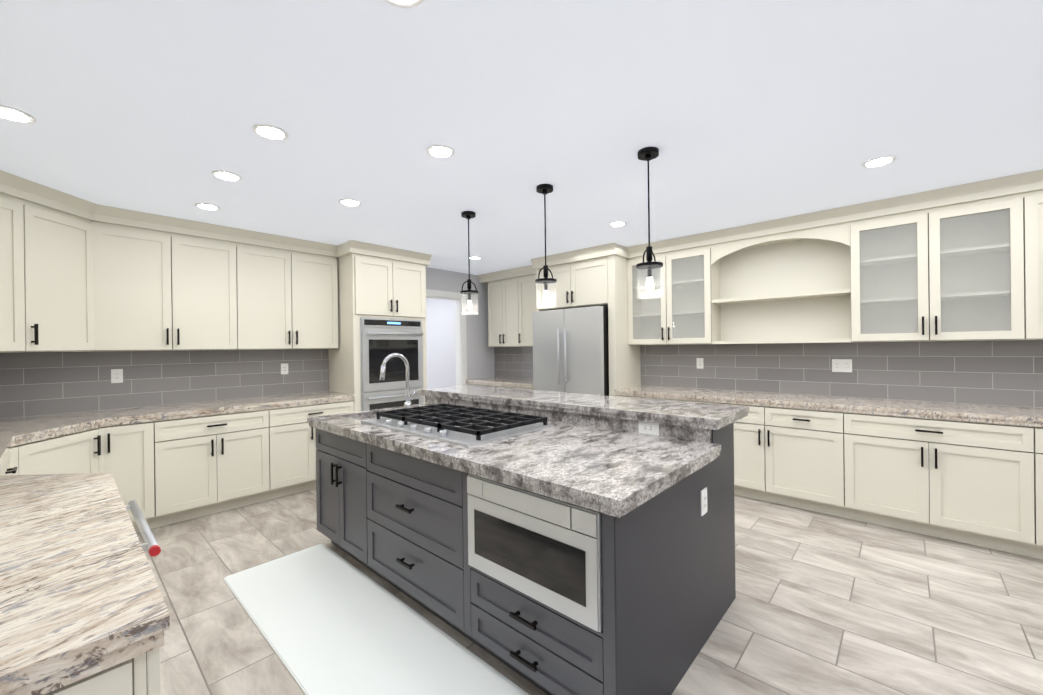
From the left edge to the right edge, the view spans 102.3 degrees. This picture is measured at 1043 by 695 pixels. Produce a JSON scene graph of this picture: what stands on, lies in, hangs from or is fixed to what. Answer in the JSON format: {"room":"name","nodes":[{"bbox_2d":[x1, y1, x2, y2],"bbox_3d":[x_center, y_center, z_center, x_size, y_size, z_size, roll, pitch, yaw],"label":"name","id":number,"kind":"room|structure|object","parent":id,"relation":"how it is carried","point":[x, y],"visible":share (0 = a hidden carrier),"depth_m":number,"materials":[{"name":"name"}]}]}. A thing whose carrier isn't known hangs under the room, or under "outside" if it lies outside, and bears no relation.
{"room":"kitchen","nodes":[
{"label":"kitchen","id":0,"kind":"room"},
{"bbox_2d":[0,170,115,353],"bbox_3d":[-3.474,-0.531,2.757,1.034,1.128,1.055,-1,0,42],"label":"upper cabinet","id":1,"kind":"object","parent":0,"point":[58,259],"depth_m":2.96,"materials":[{"name":"wood"}]},
{"bbox_2d":[426,298,455,387],"bbox_3d":[1.863,0.105,4.820,10.530,2.540,0.100,-1,0,42],"label":"wall","id":2,"kind":"structure","parent":0,"point":[441,351],"depth_m":7.82,"materials":[{"name":"grey paint"}]},
{"bbox_2d":[486,269,513,348],"bbox_3d":[-0.153,-0.575,6.365,0.702,1.128,0.317,-1,0,42],"label":"upper cabinet","id":3,"kind":"object","parent":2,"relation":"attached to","point":[500,284],"depth_m":6.29,"materials":[{"name":"beige paint"}]},
{"bbox_2d":[514,265,537,348],"bbox_3d":[0.252,-0.580,5.995,0.642,1.128,0.317,-1,0,42],"label":"upper cabinet","id":4,"kind":"object","parent":2,"relation":"attached to","point":[525,297],"depth_m":5.98,"materials":[{"name":"beige paint"}]},
{"bbox_2d":[538,245,633,310],"bbox_3d":[0.798,-0.821,5.304,1.020,0.658,0.597,-1,0,42],"label":"upper cabinet","id":5,"kind":"object","parent":2,"relation":"attached to","point":[600,275],"depth_m":4.90,"materials":[{"name":"beige paint"}]},
{"bbox_2d":[998,169,1042,340],"bbox_3d":[3.872,-0.621,2.692,1.002,1.128,0.317,-1,0,42],"label":"upper cabinet","id":6,"kind":"object","parent":2,"relation":"attached to","point":[1020,197],"depth_m":2.88,"materials":[{"name":"beige paint"}]},
{"bbox_2d":[426,267,494,378],"bbox_3d":[-2.365,0.157,4.823,0.120,2.540,5.795,-1,0,42],"label":"wall","id":7,"kind":"structure","parent":0,"point":[480,358],"depth_m":6.53,"materials":[{"name":"grey paint"}]},
{"bbox_2d":[112,207,247,353],"bbox_3d":[-3.084,-0.537,3.687,0.356,1.128,1.055,-1,0,42],"label":"upper cabinet","id":8,"kind":"object","parent":7,"relation":"attached to","point":[182,284],"depth_m":3.62,"materials":[{"name":"wood"}]},
{"bbox_2d":[248,230,339,349],"bbox_3d":[-2.485,-0.545,4.372,0.318,1.128,1.011,-1,0,42],"label":"upper cabinet","id":9,"kind":"object","parent":7,"relation":"attached to","point":[294,283],"depth_m":4.29,"materials":[{"name":"wood"}]},
{"bbox_2d":[426,289,466,384],"bbox_3d":[-1.216,0.297,6.067,0.138,2.230,0.990,-1,0,42],"label":"door frame","id":10,"kind":"structure","parent":7,"relation":"attached to","point":[460,344],"depth_m":6.34,"materials":[{"name":"white wood"}]},
{"bbox_2d":[0,0,1042,274],"bbox_3d":[-0.073,-1.189,2.715,10.530,0.100,5.795,-1,0,42],"label":"ceiling","id":11,"kind":"structure","parent":0,"point":[740,112],"depth_m":2.02,"materials":[{"name":"white paint"}]},
{"bbox_2d":[0,105,35,123],"bbox_3d":[-2.422,-1.105,1.987,0.163,0.008,0.163,-1,0,33],"label":"recessed light","id":12,"kind":"object","parent":11,"relation":"in","point":[8,113],"depth_m":1.99,"materials":[{"name":"white plastic"}]},
{"bbox_2d":[195,203,219,209],"bbox_3d":[-2.468,-1.105,3.301,0.163,0.008,0.163,-1,0,33],"label":"recessed light","id":13,"kind":"object","parent":11,"relation":"in","point":[205,206],"depth_m":3.28,"materials":[{"name":"white plastic"}]},
{"bbox_2d":[211,170,241,180],"bbox_3d":[-1.911,-1.112,2.725,0.163,0.008,0.163,-1,0,36],"label":"recessed light","id":14,"kind":"object","parent":11,"relation":"in","point":[224,175],"depth_m":2.71,"materials":[{"name":"white plastic"}]},
{"bbox_2d":[252,124,288,140],"bbox_3d":[-1.306,-1.118,2.186,0.163,0.008,0.163,-1,0,3],"label":"recessed light","id":15,"kind":"object","parent":11,"relation":"in","point":[270,132],"depth_m":2.18,"materials":[{"name":"white plastic"}]},
{"bbox_2d":[339,199,360,206],"bbox_3d":[-1.326,-1.119,3.247,0.163,0.008,0.163,-1,0,18],"label":"recessed light","id":16,"kind":"object","parent":11,"relation":"in","point":[347,202],"depth_m":3.23,"materials":[{"name":"white plastic"}]},
{"bbox_2d":[384,0,423,8],"bbox_3d":[-0.381,-1.129,1.315,0.163,0.008,0.163,-1,0,18],"label":"recessed light","id":17,"kind":"object","parent":11,"relation":"in","point":[406,4],"depth_m":1.37,"materials":[{"name":"white plastic"}]},
{"bbox_2d":[426,144,454,158],"bbox_3d":[-0.467,-1.129,2.423,0.163,0.008,0.163,-1,0,33],"label":"recessed light","id":18,"kind":"object","parent":11,"relation":"in","point":[437,151],"depth_m":2.41,"materials":[{"name":"white plastic"}]},
{"bbox_2d":[460,211,477,314],"bbox_3d":[-0.443,-0.707,3.542,0.152,0.854,0.165,-1,0,42],"label":"pendant light","id":19,"kind":"object","parent":11,"relation":"hanging from","point":[468,215],"visible":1,"depth_m":3.53,"materials":[{"name":"black metal"}]},
{"bbox_2d":[470,256,481,259],"bbox_3d":[-0.585,-1.130,5.305,0.163,0.008,0.163,-1,0,33],"label":"recessed light","id":20,"kind":"object","parent":11,"relation":"in","point":[473,257],"depth_m":5.27,"materials":[{"name":"white plastic"}]},
{"bbox_2d":[535,184,556,307],"bbox_3d":[0.170,-0.714,2.983,0.152,0.854,0.165,-1,0,42],"label":"pendant light","id":21,"kind":"object","parent":11,"relation":"hanging from","point":[544,189],"visible":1,"depth_m":2.97,"materials":[{"name":"black metal"}]},
{"bbox_2d":[609,221,626,226],"bbox_3d":[0.895,-1.147,3.901,0.163,0.008,0.163,-1,0,33],"label":"recessed light","id":22,"kind":"object","parent":11,"relation":"in","point":[617,223],"depth_m":3.88,"materials":[{"name":"white plastic"}]},
{"bbox_2d":[636,147,662,298],"bbox_3d":[0.747,-0.721,2.457,0.152,0.854,0.165,-1,0,42],"label":"pendant light","id":23,"kind":"object","parent":11,"relation":"hanging from","point":[647,154],"visible":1,"depth_m":2.44,"materials":[{"name":"black metal"}]},
{"bbox_2d":[862,156,895,167],"bbox_3d":[2.241,-1.162,2.632,0.163,0.008,0.163,-1,0,3],"label":"recessed light","id":24,"kind":"object","parent":11,"relation":"in","point":[879,161],"depth_m":2.62,"materials":[{"name":"white plastic"}]},
{"bbox_2d":[136,488,1042,694],"bbox_3d":[-0.040,1.451,2.718,10.530,0.100,5.795,-1,0,42],"label":"floor","id":25,"kind":"structure","parent":0,"point":[824,604],"depth_m":2.20,"materials":[{"name":"tile"}]},
{"bbox_2d":[224,544,529,694],"bbox_3d":[-0.768,1.405,2.010,2.350,0.010,0.600,-1,0,42],"label":"runner mat","id":26,"kind":"object","parent":25,"relation":"on","point":[326,620],"visible":0.96,"depth_m":2.04,"materials":[{"name":"white fabric"}]},
{"bbox_2d":[328,240,427,405],"bbox_3d":[-1.682,0.150,4.982,0.671,2.538,0.920,-1,0,42],"label":"tall cabinet","id":27,"kind":"object","parent":25,"relation":"on","point":[383,288],"depth_m":4.67,"materials":[{"name":"wood"}]},
{"bbox_2d":[0,394,399,694],"bbox_3d":[-1.767,0.557,2.469,3.926,0.054,2.913,-1,0,42],"label":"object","id":28,"kind":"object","parent":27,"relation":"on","point":[81,598],"depth_m":1.56,"materials":[{"name":"beige stone"}]},
{"bbox_2d":[466,381,532,389],"bbox_3d":[-0.117,0.967,6.140,1.408,0.862,0.628,-1,0,42],"label":"base cabinet","id":29,"kind":"object","parent":25,"relation":"on","point":[468,382],"depth_m":5.81,"materials":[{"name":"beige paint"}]},
{"bbox_2d":[474,377,532,388],"bbox_3d":[-0.123,0.521,6.138,1.408,0.030,0.631,-1,0,42],"label":"countertop","id":30,"kind":"structure","parent":29,"relation":"on","point":[493,380],"depth_m":5.91,"materials":[{"name":"grey stone"}]},
{"bbox_2d":[309,405,735,694],"bbox_3d":[-0.152,0.971,2.643,2.414,0.862,1.326,-1,0,42],"label":"kitchen island","id":31,"kind":"object","parent":25,"relation":"on","point":[555,543],"depth_m":1.77,"materials":[{"name":"grey paint"}]},
{"bbox_2d":[307,405,718,516],"bbox_3d":[-0.274,0.527,2.505,2.458,0.030,0.969,-1,0,42],"label":"island countertop","id":32,"kind":"structure","parent":31,"relation":"on","point":[615,472],"depth_m":1.93,"materials":[{"name":"grey stone"}]},
{"bbox_2d":[532,306,608,395],"bbox_3d":[0.734,0.464,5.218,0.990,1.850,0.781,-1,0,42],"label":"fridge","id":33,"kind":"object","parent":25,"relation":"on","point":[570,350],"visible":0.5,"depth_m":4.89,"materials":[{"name":"silver metal"}]},
{"bbox_2d":[614,393,689,401],"bbox_3d":[1.615,0.948,4.560,0.981,0.862,0.628,-1,0,42],"label":"base cabinet","id":34,"kind":"object","parent":25,"relation":"on","point":[634,395],"depth_m":4.34,"materials":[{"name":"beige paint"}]},
{"bbox_2d":[690,401,833,514],"bbox_3d":[2.338,0.940,3.900,1.223,0.862,0.628,-1,0,42],"label":"base cabinet","id":35,"kind":"object","parent":25,"relation":"on","point":[782,452],"depth_m":3.58,"materials":[{"name":"beige paint"}]},
{"bbox_2d":[830,409,1017,553],"bbox_3d":[3.099,0.931,3.205,1.084,0.862,0.628,-1,0,42],"label":"base cabinet","id":36,"kind":"object","parent":25,"relation":"on","point":[950,478],"depth_m":2.98,"materials":[{"name":"beige paint"}]},
{"bbox_2d":[618,389,1042,424],"bbox_3d":[3.045,0.486,3.248,4.870,0.030,0.631,-1,0,42],"label":"countertop","id":37,"kind":"structure","parent":36,"relation":"on","point":[967,412],"depth_m":3.29,"materials":[{"name":"grey stone"}]},
{"bbox_2d":[1014,421,1042,558],"bbox_3d":[3.804,0.923,2.562,1.073,0.862,0.628,-1,0,42],"label":"base cabinet","id":38,"kind":"object","parent":25,"relation":"on","point":[1030,437],"depth_m":2.67,"materials":[{"name":"beige paint"}]}
]}

